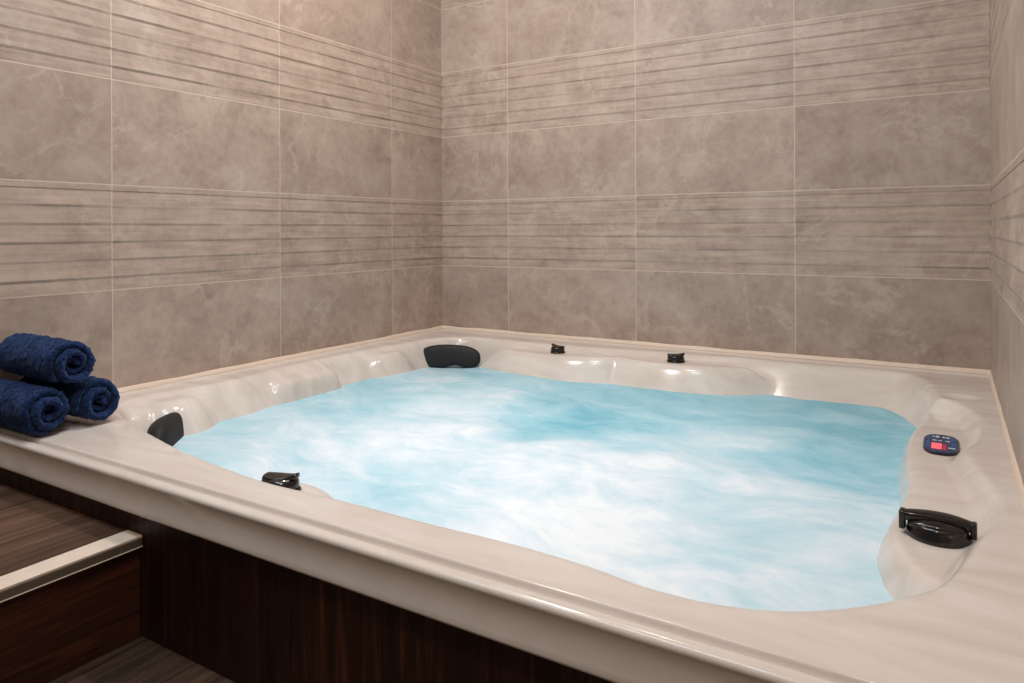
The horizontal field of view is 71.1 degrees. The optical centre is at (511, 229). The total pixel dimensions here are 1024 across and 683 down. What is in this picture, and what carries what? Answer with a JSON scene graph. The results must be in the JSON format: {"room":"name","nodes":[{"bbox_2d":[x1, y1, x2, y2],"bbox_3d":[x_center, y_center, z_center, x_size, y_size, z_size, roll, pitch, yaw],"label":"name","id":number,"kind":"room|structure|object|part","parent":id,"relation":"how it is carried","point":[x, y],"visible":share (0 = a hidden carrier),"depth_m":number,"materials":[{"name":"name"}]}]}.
{"room":"hot tub room","nodes":[
{"label":"hot tub room","id":0,"kind":"room"},
{"bbox_2d":[48,635,235,682],"bbox_3d":[-0.244,0.803,1.441,2.143,0.080,3.200,0,0,31],"label":"floor","id":1,"kind":"structure","parent":0,"point":[141,659],"depth_m":1.25,"materials":[{"name":"brown wood"}]},
{"bbox_2d":[0,483,142,682],"bbox_3d":[-1.276,0.672,1.095,0.740,0.192,1.034,0,0,31],"label":"step","id":2,"kind":"structure","parent":1,"relation":"on","point":[70,579],"depth_m":1.27,"materials":[{"name":"brown wood"}]},
{"bbox_2d":[0,328,1023,682],"bbox_3d":[0.087,0.764,1.983,2.141,0.635,1.928,0,0,31],"label":"hot tub","id":3,"kind":"object","parent":1,"relation":"on","point":[950,559],"visible":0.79,"depth_m":1.14,"materials":[{"name":"plastic"}]},
{"bbox_2d":[0,378,69,435],"bbox_3d":[-1.164,0.412,1.680,0.306,0.108,0.105,0,0,30],"label":"rolled towel","id":4,"kind":"object","parent":3,"relation":"on","point":[34,409],"visible":1,"depth_m":1.61,"materials":[{"name":"blue fabric"}]},
{"bbox_2d":[19,376,119,420],"bbox_3d":[-1.107,0.409,1.779,0.297,0.105,0.115,0,0,29],"label":"rolled towel","id":5,"kind":"object","parent":3,"relation":"on","point":[94,398],"visible":0.59,"depth_m":1.71,"materials":[{"name":"blue fabric"}]},
{"bbox_2d":[0,333,95,382],"bbox_3d":[-1.135,0.310,1.736,0.299,0.104,0.111,0,0,33],"label":"rolled towel","id":6,"kind":"object","parent":5,"relation":"on","point":[45,358],"visible":1,"depth_m":1.68,"materials":[{"name":"blue fabric"}]},
{"bbox_2d":[0,467,612,682],"bbox_3d":[-0.405,0.620,1.179,2.141,0.288,0.015,0,0,31],"label":"panel","id":7,"kind":"object","parent":3,"relation":"attached to","point":[242,617],"visible":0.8,"depth_m":1.15,"materials":[{"name":"brown wood"}]},
{"bbox_2d":[173,363,916,610],"bbox_3d":[0.085,0.554,1.953,1.851,0.031,1.614,0,0,31],"label":"water","id":8,"kind":"object","parent":3,"relation":"in","point":[759,502],"visible":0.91,"depth_m":1.64,"materials":[{"name":"blue liquid"}]},
{"bbox_3d":[0.590,0.473,2.577,0.066,0.007,0.066,0,0,3],"label":"knob","id":9,"kind":"part","parent":3,"relation":"part of","materials":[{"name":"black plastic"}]},
{"bbox_3d":[0.685,0.466,1.151,0.102,0.023,0.031,0,0,24],"label":"lever","id":10,"kind":"part","parent":3,"relation":"part of","materials":[{"name":"black plastic"}]},
{"bbox_3d":[0.685,0.479,1.152,0.094,0.028,0.094,0,0,36],"label":"knob","id":11,"kind":"part","parent":3,"relation":"part of","materials":[{"name":"black plastic"}]},
{"bbox_2d":[0,0,442,387],"bbox_3d":[-1.206,-0.432,2.025,0.102,2.400,3.200,0,0,31],"label":"wall","id":12,"kind":"structure","parent":0,"point":[188,187],"depth_m":2.33,"materials":[{"name":"tile"}]},
{"bbox_2d":[117,325,442,392],"bbox_3d":[-0.816,0.458,2.551,0.012,0.014,1.900,0,0,31],"label":"trim","id":13,"kind":"structure","parent":12,"relation":"attached to","point":[220,370],"depth_m":2.48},
{"bbox_2d":[441,0,990,369],"bbox_3d":[0.610,-0.441,2.848,2.143,2.400,0.102,0,0,31],"label":"wall","id":14,"kind":"structure","parent":0,"point":[800,177],"depth_m":2.67,"materials":[{"name":"tile"}]},
{"bbox_2d":[443,325,990,373],"bbox_3d":[0.585,0.452,2.801,2.143,0.014,0.012,0,0,31],"label":"trim","id":15,"kind":"structure","parent":14,"relation":"attached to","point":[848,360],"depth_m":2.62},
{"bbox_2d":[989,0,1023,484],"bbox_3d":[0.706,-0.442,0.857,0.102,2.400,3.200,0,0,31],"label":"wall","id":16,"kind":"structure","parent":0,"point":[1006,21],"depth_m":1.55,"materials":[{"name":"tile"}]},
{"bbox_2d":[988,372,1023,509],"bbox_3d":[1.004,0.451,1.440,0.009,0.010,1.900,0,0,31],"label":"trim","id":17,"kind":"structure","parent":16,"relation":"attached to","point":[1015,468],"depth_m":1.48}
]}

